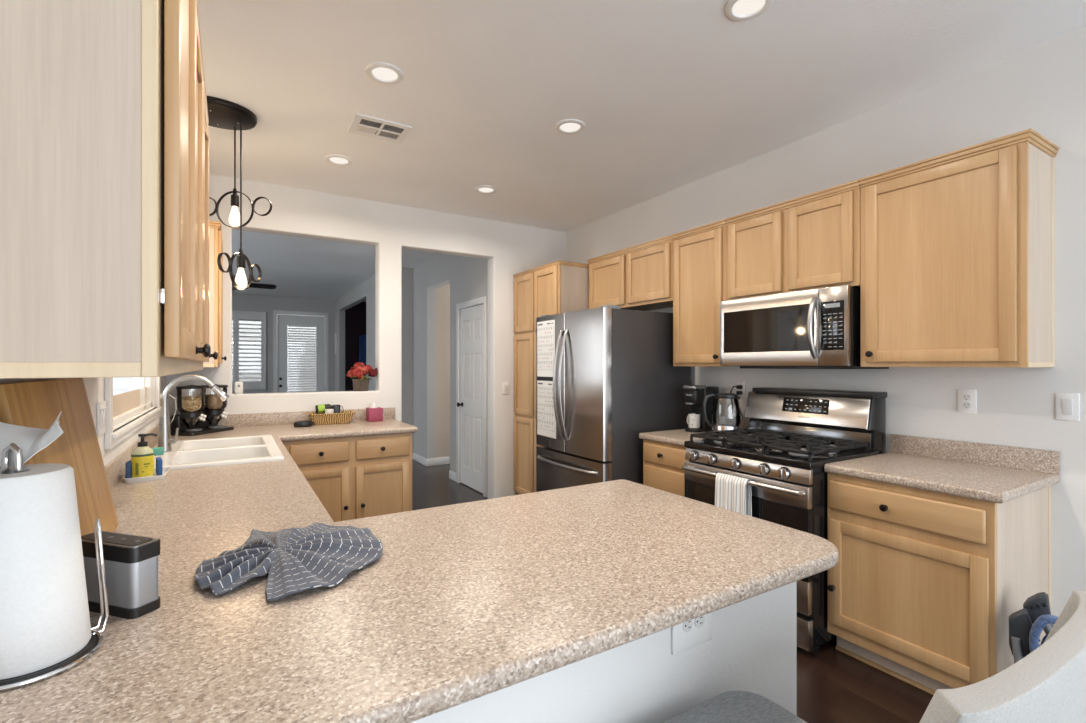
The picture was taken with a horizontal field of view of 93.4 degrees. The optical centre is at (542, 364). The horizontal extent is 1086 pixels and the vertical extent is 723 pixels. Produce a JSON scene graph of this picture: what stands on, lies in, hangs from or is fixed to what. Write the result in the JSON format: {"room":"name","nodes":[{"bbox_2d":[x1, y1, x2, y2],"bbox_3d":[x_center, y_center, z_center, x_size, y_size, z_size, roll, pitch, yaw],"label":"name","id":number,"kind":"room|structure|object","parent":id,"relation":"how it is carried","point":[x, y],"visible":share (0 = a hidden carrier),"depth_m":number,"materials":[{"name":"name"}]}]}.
{"room":"kitchen","nodes":[
{"label":"kitchen","id":0,"kind":"room"},
{"bbox_2d":[0,375,166,466],"bbox_3d":[-0.873,-0.020,0.541,0.120,2.820,7.330,0,0,-31],"label":"wall","id":1,"kind":"structure","parent":0,"point":[94,387],"depth_m":1.95,"materials":[{"name":"paint"}]},
{"bbox_2d":[97,401,106,435],"bbox_3d":[-1.587,0.190,1.844,0.012,0.118,0.120,0,0,-31],"label":"light switch","id":2,"kind":"object","parent":1,"relation":"attached to","point":[101,406],"visible":1,"depth_m":1.82,"materials":[{"name":"white plastic"}]},
{"bbox_2d":[0,0,217,378],"bbox_3d":[-1.052,-0.466,1.302,0.364,0.968,1.443,0,0,-31],"label":"upper cabinet","id":3,"kind":"object","parent":1,"relation":"attached to","point":[104,120],"visible":1,"depth_m":0.73,"materials":[{"name":"brown wood"}]},
{"bbox_2d":[104,377,160,449],"bbox_3d":[-2.045,-0.235,2.549,0.100,1.100,1.550,0,0,-31],"label":"window","id":4,"kind":"structure","parent":1,"relation":"in","point":[121,407],"depth_m":2.44,"materials":[{"name":"white plastic"},{"name":"glass"}]},
{"bbox_2d":[113,387,146,416],"bbox_3d":[-2.064,0.182,2.537,0.004,0.095,1.380,0,0,-31],"label":"shade","id":5,"kind":"object","parent":4,"relation":"attached to","point":[133,402],"depth_m":2.60,"materials":[{"name":"fabric"}]},
{"bbox_2d":[203,220,226,366],"bbox_3d":[-2.416,-0.468,3.556,0.374,0.965,0.563,0,0,-31],"label":"upper cabinet","id":6,"kind":"object","parent":1,"relation":"attached to","point":[215,230],"visible":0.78,"depth_m":3.40,"materials":[{"name":"brown wood"}]},
{"bbox_2d":[105,407,394,490],"bbox_3d":[-1.096,0.426,2.610,1.644,0.101,3.560,0,0,-31],"label":"backsplash","id":7,"kind":"structure","parent":1,"relation":"attached to","point":[115,470],"depth_m":3.94,"materials":[{"name":"stone"}]},
{"bbox_2d":[232,314,315,392],"bbox_3d":[-6.230,-0.310,11.701,10.500,3.400,2.230,0,0,-31],"label":"wall","id":8,"kind":"structure","parent":0,"point":[242,322],"depth_m":12.75,"materials":[{"name":"paint"}]},
{"bbox_2d":[232,294,334,393],"bbox_3d":[-6.752,-0.020,10.009,5.250,2.820,0.120,0,0,-31],"label":"wall","id":9,"kind":"structure","parent":0,"point":[240,302],"depth_m":10.69,"materials":[{"name":"paint"}]},
{"bbox_2d":[232,310,265,389],"bbox_3d":[-6.384,-0.295,10.183,1.540,1.590,0.115,0,0,-31],"label":"window","id":10,"kind":"structure","parent":9,"relation":"in","point":[237,316],"depth_m":10.40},
{"bbox_2d":[277,314,323,392],"bbox_3d":[-5.161,0.160,10.933,0.910,2.440,0.103,0,0,-31],"label":"door","id":11,"kind":"structure","parent":9,"relation":"in","point":[283,321],"depth_m":10.92,"materials":[{"name":"white wood"}]},
{"bbox_2d":[287,323,315,391],"bbox_3d":[-5.146,0.092,10.937,0.560,1.935,0.022,0,0,-31],"label":"blind","id":12,"kind":"object","parent":11,"relation":"attached to","point":[289,324],"depth_m":10.94,"materials":[{"name":"white plastic"}]},
{"bbox_2d":[273,310,327,392],"bbox_3d":[-5.144,0.125,10.904,1.070,2.530,0.020,0,0,-31],"label":"trim","id":13,"kind":"structure","parent":9,"relation":"attached to","point":[275,312],"depth_m":10.75,"materials":[{"name":"white wood"}]},
{"bbox_2d":[113,174,566,498],"bbox_3d":[-2.419,-0.020,3.983,6.400,2.820,0.160,0,0,-31],"label":"wall","id":14,"kind":"structure","parent":0,"point":[509,249],"depth_m":4.54,"materials":[{"name":"paint"}]},
{"bbox_2d":[233,382,242,393],"bbox_3d":[-2.393,0.179,3.996,0.116,0.098,0.062,0,0,22],"label":"camera","id":15,"kind":"object","parent":14,"relation":"on","point":[238,385],"visible":0.94,"depth_m":3.97,"materials":[{"name":"white plastic"}]},
{"bbox_2d":[347,362,377,390],"bbox_3d":[-1.582,0.101,4.507,0.203,0.253,0.263,0,0,39],"label":"potted flowers","id":16,"kind":"object","parent":14,"relation":"on","point":[359,370],"visible":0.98,"depth_m":4.43,"materials":[{"name":"red plant"}]},
{"bbox_2d":[502,383,508,393],"bbox_3d":[-0.372,0.235,5.126,0.075,0.118,0.012,0,0,-31],"label":"light switch","id":17,"kind":"object","parent":14,"relation":"attached to","point":[505,386],"visible":1,"depth_m":5.12,"materials":[{"name":"white plastic"}]},
{"bbox_2d":[335,275,374,390],"bbox_3d":[-3.353,-0.020,9.353,0.120,2.820,4.530,0,0,-31],"label":"wall","id":18,"kind":"structure","parent":0,"point":[364,291],"depth_m":9.44,"materials":[{"name":"paint"}]},
{"bbox_2d":[335,333,336,353],"bbox_3d":[-4.460,-0.460,11.027,0.035,0.460,0.080,0,0,-31],"label":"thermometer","id":19,"kind":"object","parent":18,"relation":"attached to","point":[335,333],"visible":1,"depth_m":10.99,"materials":[{"name":"white plastic"}]},
{"bbox_2d":[345,302,365,390],"bbox_3d":[-2.354,-0.020,10.107,2.370,2.820,4.520,0,0,-31],"label":"wall","id":20,"kind":"structure","parent":0,"point":[355,316],"depth_m":11.45,"materials":[{"name":"paint"}]},
{"bbox_2d":[359,335,365,365],"bbox_3d":[-3.977,0.155,11.575,0.346,1.670,0.044,0,0,-31],"label":"curtain","id":21,"kind":"object","parent":20,"relation":"hanging from","point":[362,339],"visible":0.24,"depth_m":11.53,"materials":[{"name":"blue fabric"}]},
{"bbox_2d":[402,267,412,451],"bbox_3d":[-2.055,-0.020,7.562,0.240,2.820,0.120,0,0,-31],"label":"wall","id":22,"kind":"structure","parent":0,"point":[407,273],"depth_m":7.53,"materials":[{"name":"paint"}]},
{"bbox_2d":[435,283,449,457],"bbox_3d":[-0.629,-0.020,7.691,2.090,2.820,0.120,0,0,-31],"label":"wall","id":23,"kind":"structure","parent":0,"point":[442,294],"depth_m":7.15,"materials":[{"name":"paint"}]},
{"bbox_2d":[413,254,487,497],"bbox_3d":[-1.192,-0.020,6.489,0.120,2.820,2.850,0,0,-31],"label":"wall","id":24,"kind":"structure","parent":0,"point":[467,277],"depth_m":6.95,"materials":[{"name":"paint"}]},
{"bbox_2d":[412,452,455,481],"bbox_3d":[-1.398,1.340,6.910,0.464,0.100,1.750,0,0,-39],"label":"baseboard","id":25,"kind":"structure","parent":24,"relation":"attached to","point":[444,460],"depth_m":7.10,"materials":[{"name":"white wood"}]},
{"bbox_2d":[457,304,482,492],"bbox_3d":[-0.808,0.364,5.729,0.100,2.028,0.688,0,0,-31],"label":"door","id":26,"kind":"structure","parent":24,"relation":"in","point":[471,319],"depth_m":5.75,"materials":[{"name":"white wood"}]},
{"bbox_2d":[456,296,486,496],"bbox_3d":[-0.811,0.333,5.732,0.016,2.115,0.830,0,0,-31],"label":"trim","id":27,"kind":"structure","parent":24,"relation":"attached to","point":[480,300],"depth_m":5.42,"materials":[{"name":"white wood"}]},
{"bbox_2d":[411,581,796,722],"bbox_3d":[-0.069,0.954,1.020,1.750,0.872,0.115,0,0,-31],"label":"wall","id":28,"kind":"structure","parent":0,"point":[752,647],"depth_m":1.16,"materials":[{"name":"paint"}]},
{"bbox_2d":[672,612,711,654],"bbox_3d":[0.352,0.604,1.203,0.132,0.118,0.008,0,0,-31],"label":"wall outlet","id":29,"kind":"object","parent":28,"relation":"attached to","point":[689,634],"visible":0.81,"depth_m":1.20,"materials":[{"name":"white plastic"}]},
{"bbox_2d":[683,620,692,631],"bbox_3d":[0.336,0.604,1.190,0.033,0.033,0.003,0,0,-31],"label":"receptacle","id":30,"kind":"object","parent":29,"relation":"attached to","point":[688,625],"depth_m":1.19,"materials":[{"name":"white plastic"}]},
{"bbox_2d":[694,615,704,627],"bbox_3d":[0.370,0.604,1.211,0.033,0.033,0.003,0,0,-31],"label":"receptacle","id":31,"kind":"object","parent":29,"relation":"attached to","point":[699,622],"depth_m":1.21,"materials":[{"name":"white plastic"}]},
{"bbox_2d":[197,0,1085,301],"bbox_3d":[-1.923,-1.480,4.419,7.900,0.100,15.050,0,0,-31],"label":"ceiling","id":32,"kind":"structure","parent":0,"point":[668,95],"depth_m":2.61,"materials":[{"name":"paint"}]},
{"bbox_2d":[206,96,271,289],"bbox_3d":[-1.827,-0.924,2.899,0.422,1.011,0.402,0,0,13],"label":"pendant light","id":33,"kind":"object","parent":32,"relation":"hanging from","point":[223,114],"visible":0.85,"depth_m":2.88,"materials":[{"name":"brown metal"}]},
{"bbox_2d":[229,188,239,226],"bbox_3d":[-1.804,-0.919,2.999,0.064,0.231,0.064,0,0,-31],"label":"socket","id":34,"kind":"object","parent":33,"relation":"attached to","point":[234,219],"depth_m":2.98,"materials":[{"name":"white glass"}]},
{"bbox_2d":[235,249,246,289],"bbox_3d":[-1.692,-0.534,2.868,0.064,0.231,0.064,0,0,-31],"label":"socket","id":35,"kind":"object","parent":33,"relation":"attached to","point":[241,281],"depth_m":2.85,"materials":[{"name":"white glass"}]},
{"bbox_2d":[232,275,275,290],"bbox_3d":[-3.737,-1.145,5.926,1.157,0.570,1.203,0,0,-31],"label":"ceiling fan","id":36,"kind":"object","parent":32,"relation":"hanging from","point":[252,285],"visible":0.05,"depth_m":6.15,"materials":[{"name":"brown metal"}]},
{"bbox_2d":[325,154,352,165],"bbox_3d":[-1.420,-1.424,3.563,0.180,0.012,0.180,0,0,-31],"label":"recessed light","id":37,"kind":"object","parent":32,"relation":"in","point":[336,159],"visible":1,"depth_m":3.55,"materials":[{"name":"white plastic"}]},
{"bbox_2d":[348,113,412,143],"bbox_3d":[-0.985,-1.425,3.096,0.320,0.010,0.255,0,0,-31],"label":"ceiling vent","id":38,"kind":"object","parent":32,"relation":"in","point":[365,125],"visible":1,"depth_m":3.09,"materials":[{"name":"white plastic"}]},
{"bbox_2d":[365,62,403,83],"bbox_3d":[-0.774,-1.424,2.507,0.180,0.012,0.180,0,0,-31],"label":"recessed light","id":39,"kind":"object","parent":32,"relation":"in","point":[381,72],"visible":1,"depth_m":2.50,"materials":[{"name":"white plastic"}]},
{"bbox_2d":[475,185,496,193],"bbox_3d":[-0.464,-1.424,4.162,0.180,0.012,0.180,0,0,-31],"label":"recessed light","id":40,"kind":"object","parent":32,"relation":"in","point":[485,189],"visible":1,"depth_m":4.16,"materials":[{"name":"white plastic"}]},
{"bbox_2d":[555,119,584,133],"bbox_3d":[0.163,-1.424,3.065,0.180,0.012,0.180,0,0,-31],"label":"recessed light","id":41,"kind":"object","parent":32,"relation":"in","point":[567,126],"visible":1,"depth_m":3.06,"materials":[{"name":"white plastic"}]},
{"bbox_2d":[725,0,773,20],"bbox_3d":[0.816,-1.424,2.028,0.180,0.012,0.180,0,0,-31],"label":"recessed light","id":42,"kind":"object","parent":32,"relation":"in","point":[738,10],"visible":1,"depth_m":2.05,"materials":[{"name":"white plastic"}]},
{"bbox_2d":[412,459,933,722],"bbox_3d":[-1.923,1.440,4.419,7.900,0.100,15.050,0,0,-31],"label":"floor","id":43,"kind":"structure","parent":0,"point":[834,686],"depth_m":2.23,"materials":[{"name":"brown wood"}]},
{"bbox_2d":[282,433,411,521],"bbox_3d":[-1.584,0.954,3.961,0.965,0.872,0.744,0,0,-31],"label":"base cabinet","id":44,"kind":"object","parent":43,"relation":"on","point":[357,477],"visible":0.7,"depth_m":3.71,"materials":[{"name":"brown wood"}]},
{"bbox_2d":[513,260,588,494],"bbox_3d":[0.196,0.241,4.974,0.660,2.298,0.851,0,0,-31],"label":"pantry cabinet","id":45,"kind":"object","parent":43,"relation":"on","point":[557,287],"visible":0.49,"depth_m":4.84,"materials":[{"name":"brown wood"}]},
{"bbox_2d":[536,305,690,491],"bbox_3d":[0.502,0.487,4.091,0.954,1.806,0.916,0,0,-31],"label":"fridge","id":46,"kind":"object","parent":43,"relation":"on","point":[616,379],"visible":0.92,"depth_m":3.70,"materials":[{"name":"silver metal"}]},
{"bbox_2d":[537,320,555,438],"bbox_3d":[0.026,0.110,4.123,0.006,0.930,0.310,0,0,-29],"label":"wall calendar","id":47,"kind":"object","parent":46,"relation":"attached to","point":[546,421],"visible":0.97,"depth_m":4.13,"materials":[{"name":"white paper"}]},
{"bbox_2d":[538,323,553,366],"bbox_3d":[0.018,-0.148,4.133,0.001,0.378,0.268,0,0,-29],"label":"print","id":48,"kind":"object","parent":47,"relation":"attached to","point":[545,330],"depth_m":4.13},
{"bbox_2d":[538,383,554,431],"bbox_3d":[0.023,0.333,4.124,0.002,0.375,0.287,0,0,-29],"label":"print","id":49,"kind":"object","parent":47,"relation":"attached to","point":[546,415],"depth_m":4.12},
{"bbox_2d":[643,439,688,496],"bbox_3d":[1.069,0.954,3.529,0.668,0.872,0.478,0,0,-31],"label":"base cabinet","id":50,"kind":"object","parent":43,"relation":"on","point":[663,463],"visible":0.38,"depth_m":3.38,"materials":[{"name":"brown wood"}]},
{"bbox_2d":[639,416,749,445],"bbox_3d":[1.075,0.447,3.541,0.644,0.141,0.493,0,0,-31],"label":"countertop","id":51,"kind":"structure","parent":50,"relation":"on","point":[678,437],"depth_m":3.52,"materials":[{"name":"stone"}]},
{"bbox_2d":[683,385,718,431],"bbox_3d":[1.138,0.311,3.702,0.251,0.330,0.133,0,0,-31],"label":"coffee maker","id":52,"kind":"object","parent":51,"relation":"on","point":[694,395],"visible":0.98,"depth_m":3.65,"materials":[{"name":"black plastic"}]},
{"bbox_2d":[687,413,699,428],"bbox_3d":[1.085,0.401,3.681,0.082,0.100,0.101,0,0,2],"label":"mug","id":53,"kind":"object","parent":52,"relation":"on","point":[693,420],"visible":1,"depth_m":3.64,"materials":[{"name":"white ceramic"}]},
{"bbox_2d":[685,427,702,431],"bbox_3d":[1.085,0.464,3.672,0.128,0.024,0.128,0,0,-31],"label":"drip tray","id":54,"kind":"object","parent":52,"relation":"on","point":[687,429],"depth_m":3.63,"materials":[{"name":"black plastic"}]},
{"bbox_2d":[702,393,740,436],"bbox_3d":[1.219,0.332,3.445,0.235,0.287,0.196,0,0,-31],"label":"kettle","id":55,"kind":"object","parent":51,"relation":"on","point":[715,426],"visible":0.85,"depth_m":3.42,"materials":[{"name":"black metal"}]},
{"bbox_2d":[663,691,806,722],"bbox_3d":[0.394,1.069,0.954,0.425,0.641,0.378,0,0,-31],"label":"counter stool","id":56,"kind":"object","parent":43,"relation":"on","point":[730,706],"visible":1,"depth_m":1.11,"materials":[{"name":"grey upholstery fabric"}]},
{"bbox_2d":[682,387,886,651],"bbox_3d":[1.334,0.768,2.917,0.790,1.243,0.790,0,0,-31],"label":"gas range","id":57,"kind":"object","parent":43,"relation":"on","point":[784,450],"visible":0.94,"depth_m":2.74,"materials":[{"name":"silver metal"}]},
{"bbox_2d":[715,473,751,515],"bbox_3d":[1.000,0.803,2.711,0.062,0.429,0.217,0,0,-31],"label":"hand towel","id":58,"kind":"object","parent":57,"relation":"hanging from","point":[733,493],"visible":0.41,"depth_m":2.69,"materials":[{"name":"white fabric"}]},
{"bbox_2d":[684,439,878,469],"bbox_3d":[1.324,0.476,2.911,0.634,0.036,0.790,0,0,-31],"label":"cooktop","id":59,"kind":"object","parent":57,"relation":"in","point":[785,460],"depth_m":2.68,"materials":[{"name":"black metal"}]},
{"bbox_2d":[827,473,1050,694],"bbox_3d":[1.784,0.954,2.352,0.668,0.872,0.637,0,0,-31],"label":"base cabinet","id":60,"kind":"object","parent":43,"relation":"on","point":[924,587],"visible":0.91,"depth_m":2.14,"materials":[{"name":"brown wood"}]},
{"bbox_2d":[824,434,1059,503],"bbox_3d":[1.802,0.447,2.345,0.644,0.141,0.667,0,0,-31],"label":"countertop","id":61,"kind":"structure","parent":60,"relation":"on","point":[1000,474],"depth_m":2.31,"materials":[{"name":"stone"}]},
{"bbox_2d":[919,590,1085,722],"bbox_3d":[0.775,0.930,1.016,0.702,0.920,0.417,0,0,-31],"label":"dining chair","id":62,"kind":"object","parent":43,"relation":"on","point":[1047,685],"visible":1,"depth_m":0.77,"materials":[{"name":"beige fabric"}]},
{"bbox_2d":[1009,592,1057,663],"bbox_3d":[1.986,1.114,1.861,0.541,0.552,0.339,0,0,-31],"label":"stroller","id":63,"kind":"object","parent":43,"relation":"on","point":[1024,636],"visible":0.41,"depth_m":1.85,"materials":[{"name":"grey plastic"}]},
{"bbox_2d":[1029,614,1057,652],"bbox_3d":[1.781,0.958,1.768,0.152,0.177,0.061,0,0,34],"label":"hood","id":64,"kind":"object","parent":63,"relation":"attached to","point":[1035,629],"depth_m":1.79,"materials":[{"name":"blue fabric"}]},
{"bbox_3d":[-1.504,0.954,2.339,0.669,0.872,2.160,0,0,-31],"label":"base cabinet","id":65,"kind":"object","parent":43,"relation":"on","visible":0},
{"bbox_2d":[0,407,838,722],"bbox_3d":[-0.947,0.447,2.526,1.812,0.141,3.858,0,0,-31],"label":"countertop","id":66,"kind":"structure","parent":65,"relation":"on","point":[461,603],"depth_m":1.07,"materials":[{"name":"stone"}]},
{"bbox_2d":[0,443,108,690],"bbox_3d":[-0.823,0.301,0.823,0.177,0.350,0.177,0,0,-31],"label":"paper towel holder","id":67,"kind":"object","parent":66,"relation":"on","point":[92,646],"visible":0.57,"depth_m":0.82,"materials":[{"name":"silver metal"}]},
{"bbox_2d":[0,412,91,679],"bbox_3d":[-0.859,0.272,0.822,0.217,0.386,0.147,0,0,-3],"label":"paper towel roll","id":68,"kind":"object","parent":67,"relation":"on","point":[45,617],"visible":0.97,"depth_m":0.79,"materials":[{"name":"white paper"}]},
{"bbox_2d":[0,378,118,535],"bbox_3d":[-1.126,0.253,1.217,0.097,0.436,0.590,0,0,-31],"label":"cutting board","id":69,"kind":"object","parent":66,"relation":"on","point":[34,404],"visible":0.61,"depth_m":1.24,"materials":[{"name":"brown wood"}]},
{"bbox_2d":[81,531,159,618],"bbox_3d":[-0.841,0.408,1.009,0.178,0.136,0.058,0,0,17],"label":"speaker","id":70,"kind":"object","parent":66,"relation":"on","point":[130,561],"visible":0.66,"depth_m":0.98},
{"bbox_2d":[83,556,157,608],"bbox_3d":[-0.841,0.415,1.009,0.172,0.086,0.052,0,0,17],"label":"grille","id":71,"kind":"object","parent":70,"relation":"attached to","point":[131,581],"depth_m":0.98,"materials":[{"name":"grey metal"}]},
{"bbox_2d":[123,468,169,482],"bbox_3d":[-1.676,0.466,2.170,0.143,0.019,0.189,0,0,-31],"label":"soap tray","id":72,"kind":"object","parent":66,"relation":"on","point":[165,470],"visible":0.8,"depth_m":2.10,"materials":[{"name":"white ceramic"}]},
{"bbox_2d":[125,460,130,477],"bbox_3d":[-1.704,0.433,2.112,0.018,0.075,0.060,0,0,-26],"label":"sponge","id":73,"kind":"object","parent":72,"relation":"on","point":[127,464],"visible":0.46,"depth_m":2.09,"materials":[{"name":"plastic"}]},
{"bbox_2d":[131,433,156,477],"bbox_3d":[-1.665,0.378,2.130,0.077,0.186,0.076,0,0,-9],"label":"soap bottle","id":74,"kind":"object","parent":72,"relation":"on","point":[142,456],"visible":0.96,"depth_m":2.11,"materials":[{"name":"plastic"}]},
{"bbox_2d":[135,463,149,474],"bbox_3d":[-1.645,0.426,2.103,0.046,0.050,0.008,0,0,-38],"label":"print","id":75,"kind":"object","parent":74,"relation":"attached to","point":[140,468],"depth_m":2.10},
{"bbox_2d":[156,457,162,475],"bbox_3d":[-1.651,0.436,2.203,0.020,0.070,0.080,0,0,-40],"label":"sponge","id":76,"kind":"object","parent":72,"relation":"on","point":[159,462],"visible":0.94,"depth_m":2.17,"materials":[{"name":"plastic"}]},
{"bbox_2d":[152,447,163,455],"bbox_3d":[-1.697,0.380,2.245,0.018,0.035,0.055,0,0,42],"label":"pad","id":77,"kind":"object","parent":76,"relation":"on","point":[157,451],"visible":0.56,"depth_m":2.25,"materials":[{"name":"plastic"}]},
{"bbox_2d":[160,394,176,423],"bbox_3d":[-2.479,0.326,3.400,0.083,0.282,0.216,0,0,-31],"label":"charging cable","id":78,"kind":"object","parent":66,"relation":"on","point":[160,394],"visible":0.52,"depth_m":3.37,"materials":[{"name":"white plastic"}]},
{"bbox_2d":[158,375,228,451],"bbox_3d":[-1.892,0.256,2.780,0.325,0.406,0.066,0,0,-31],"label":"faucet","id":79,"kind":"object","parent":66,"relation":"on","point":[165,441],"visible":0.97,"depth_m":2.71,"materials":[{"name":"silver metal"}]},
{"bbox_2d":[170,384,233,435],"bbox_3d":[-2.405,0.307,3.623,0.201,0.338,0.370,0,0,12],"label":"dispenser","id":80,"kind":"object","parent":66,"relation":"on","point":[198,415],"visible":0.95,"depth_m":3.53,"materials":[{"name":"black plastic"}]},
{"bbox_2d":[176,385,206,411],"bbox_3d":[-2.424,0.232,3.533,0.178,0.188,0.178,0,0,-31],"label":"canister","id":81,"kind":"object","parent":80,"relation":"on","point":[187,403],"depth_m":3.48,"materials":[{"name":"clear plastic"}]},
{"bbox_2d":[186,429,201,431],"bbox_3d":[-2.404,0.448,3.529,0.096,0.010,0.096,0,0,-31],"label":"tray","id":82,"kind":"object","parent":80,"relation":"on","point":[187,430],"depth_m":3.49,"materials":[{"name":"plastic"}]},
{"bbox_2d":[200,384,227,409],"bbox_3d":[-2.387,0.232,3.713,0.178,0.188,0.178,0,0,-31],"label":"canister","id":83,"kind":"object","parent":80,"relation":"on","point":[213,402],"depth_m":3.66,"materials":[{"name":"clear plastic"}]},
{"bbox_2d":[208,425,223,427],"bbox_3d":[-2.367,0.448,3.709,0.096,0.010,0.096,0,0,-31],"label":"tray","id":84,"kind":"object","parent":80,"relation":"on","point":[209,426],"depth_m":3.71,"materials":[{"name":"plastic"}]},
{"bbox_2d":[154,435,283,469],"bbox_3d":[-1.788,0.553,2.828,0.570,0.188,0.970,0,0,-31],"label":"sink","id":85,"kind":"object","parent":66,"relation":"in","point":[193,453],"visible":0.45,"depth_m":2.83,"materials":[{"name":"white ceramic"}]},
{"bbox_2d":[194,522,382,600],"bbox_3d":[-0.596,0.449,1.247,0.400,0.046,0.467,0,0,-7],"label":"dish towel","id":86,"kind":"object","parent":66,"relation":"on","point":[295,560],"visible":1,"depth_m":1.18,"materials":[{"name":"grey fabric"}]},
{"bbox_2d":[294,420,314,426],"bbox_3d":[-1.842,0.453,3.953,0.152,0.045,0.098,0,0,-31],"label":"smart speaker","id":87,"kind":"object","parent":66,"relation":"on","point":[306,423],"visible":1,"depth_m":3.91},
{"bbox_2d":[307,410,354,424],"bbox_3d":[-1.715,0.427,4.153,0.352,0.095,0.186,0,0,-28],"label":"wicker basket","id":88,"kind":"object","parent":66,"relation":"on","point":[345,417],"visible":0.93,"depth_m":4.09,"materials":[{"name":"beige wicker"}]},
{"bbox_2d":[315,404,332,412],"bbox_3d":[-1.771,0.354,4.181,0.164,0.071,0.069,0,0,-31],"label":"bottle","id":89,"kind":"object","parent":88,"relation":"in","point":[318,408],"visible":0.85,"depth_m":4.14,"materials":[{"name":"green plastic"}]},
{"bbox_2d":[325,409,333,413],"bbox_3d":[-1.723,0.410,4.129,0.076,0.110,0.076,0,0,-31],"label":"bottle","id":90,"kind":"object","parent":88,"relation":"in","point":[327,411],"visible":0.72,"depth_m":4.10,"materials":[{"name":"white plastic"}]},
{"bbox_2d":[333,404,342,412],"bbox_3d":[-1.688,0.395,4.215,0.085,0.138,0.040,0,0,-31],"label":"gadget","id":91,"kind":"object","parent":88,"relation":"in","point":[336,408],"visible":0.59,"depth_m":4.20,"materials":[{"name":"black plastic"}]},
{"bbox_2d":[366,402,382,421],"bbox_3d":[-1.433,0.393,4.354,0.116,0.164,0.116,0,0,-31],"label":"tissue box","id":92,"kind":"object","parent":66,"relation":"on","point":[374,413],"visible":1,"depth_m":4.31,"materials":[{"name":"pink cardboard"}]},
{"bbox_2d":[567,26,1085,616],"bbox_3d":[2.209,-0.020,2.412,0.120,2.820,7.330,0,0,-31],"label":"wall","id":93,"kind":"structure","parent":0,"point":[1041,88],"depth_m":2.51,"materials":[{"name":"paint"}]},
{"bbox_2d":[587,235,672,310],"bbox_3d":[0.812,-0.711,4.264,0.345,0.478,1.031,0,0,-31],"label":"upper cabinet","id":94,"kind":"object","parent":93,"relation":"attached to","point":[639,277],"visible":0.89,"depth_m":4.10,"materials":[{"name":"brown wood"}]},
{"bbox_2d":[671,219,739,366],"bbox_3d":[1.192,-0.470,3.611,0.374,0.960,0.475,0,0,-31],"label":"upper cabinet","id":95,"kind":"object","parent":93,"relation":"attached to","point":[699,253],"visible":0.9,"depth_m":3.52,"materials":[{"name":"brown wood"}]},
{"bbox_2d":[719,416,749,428],"bbox_3d":[1.347,0.426,3.698,0.016,0.101,0.478,0,0,-31],"label":"backsplash","id":96,"kind":"structure","parent":93,"relation":"attached to","point":[722,419],"depth_m":3.66,"materials":[{"name":"laminate"}]},
{"bbox_2d":[730,385,742,417],"bbox_3d":[1.363,0.257,3.619,0.056,0.230,0.099,0,0,-31],"label":"plug","id":97,"kind":"object","parent":93,"relation":"attached to","point":[736,386],"visible":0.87,"depth_m":3.60,"materials":[{"name":"black plastic"}]},
{"bbox_2d":[736,381,745,397],"bbox_3d":[1.400,0.176,3.620,0.008,0.118,0.075,0,0,-31],"label":"wall outlet","id":98,"kind":"object","parent":93,"relation":"attached to","point":[743,384],"visible":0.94,"depth_m":3.61,"materials":[{"name":"white plastic"}]},
{"bbox_2d":[725,180,859,299],"bbox_3d":[1.543,-0.680,3.061,0.345,0.540,0.826,0,0,-31],"label":"upper cabinet","id":99,"kind":"object","parent":93,"relation":"attached to","point":[809,241],"visible":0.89,"depth_m":2.91,"materials":[{"name":"brown wood"}]},
{"bbox_2d":[720,285,888,368],"bbox_3d":[1.489,-0.194,3.030,0.464,0.431,0.808,0,0,-31],"label":"microwave","id":100,"kind":"object","parent":99,"relation":"attached to","point":[813,328],"visible":0.98,"depth_m":2.86,"materials":[{"name":"silver metal"}]},
{"bbox_2d":[859,128,1059,366],"bbox_3d":[1.918,-0.470,2.415,0.374,0.960,0.663,0,0,-31],"label":"upper cabinet","id":101,"kind":"object","parent":93,"relation":"attached to","point":[957,247],"visible":1,"depth_m":2.25,"materials":[{"name":"brown wood"}]},
{"bbox_2d":[958,389,976,413],"bbox_3d":[2.076,0.178,2.507,0.008,0.118,0.075,0,0,-31],"label":"wall outlet","id":102,"kind":"object","parent":93,"relation":"attached to","point":[967,398],"visible":1,"depth_m":2.50,"materials":[{"name":"white plastic"}]},
{"bbox_2d":[963,394,970,400],"bbox_3d":[2.073,0.159,2.506,0.003,0.033,0.033,0,0,-31],"label":"receptacle","id":103,"kind":"object","parent":102,"relation":"attached to","point":[966,397],"depth_m":2.50,"materials":[{"name":"white plastic"}]},
{"bbox_2d":[963,402,970,408],"bbox_3d":[2.073,0.198,2.506,0.003,0.033,0.033,0,0,-31],"label":"receptacle","id":104,"kind":"object","parent":102,"relation":"attached to","point":[966,405],"depth_m":2.50,"materials":[{"name":"white plastic"}]},
{"bbox_2d":[890,434,1059,474],"bbox_3d":[2.070,0.426,2.507,0.016,0.101,0.667,0,0,-31],"label":"backsplash","id":105,"kind":"structure","parent":93,"relation":"attached to","point":[1036,460],"depth_m":2.45,"materials":[{"name":"stone"}]},
{"bbox_2d":[1056,393,1079,420],"bbox_3d":[2.258,0.180,2.204,0.012,0.118,0.075,0,0,-31],"label":"light switch","id":106,"kind":"object","parent":93,"relation":"attached to","point":[1067,404],"visible":1,"depth_m":2.20,"materials":[{"name":"white plastic"}]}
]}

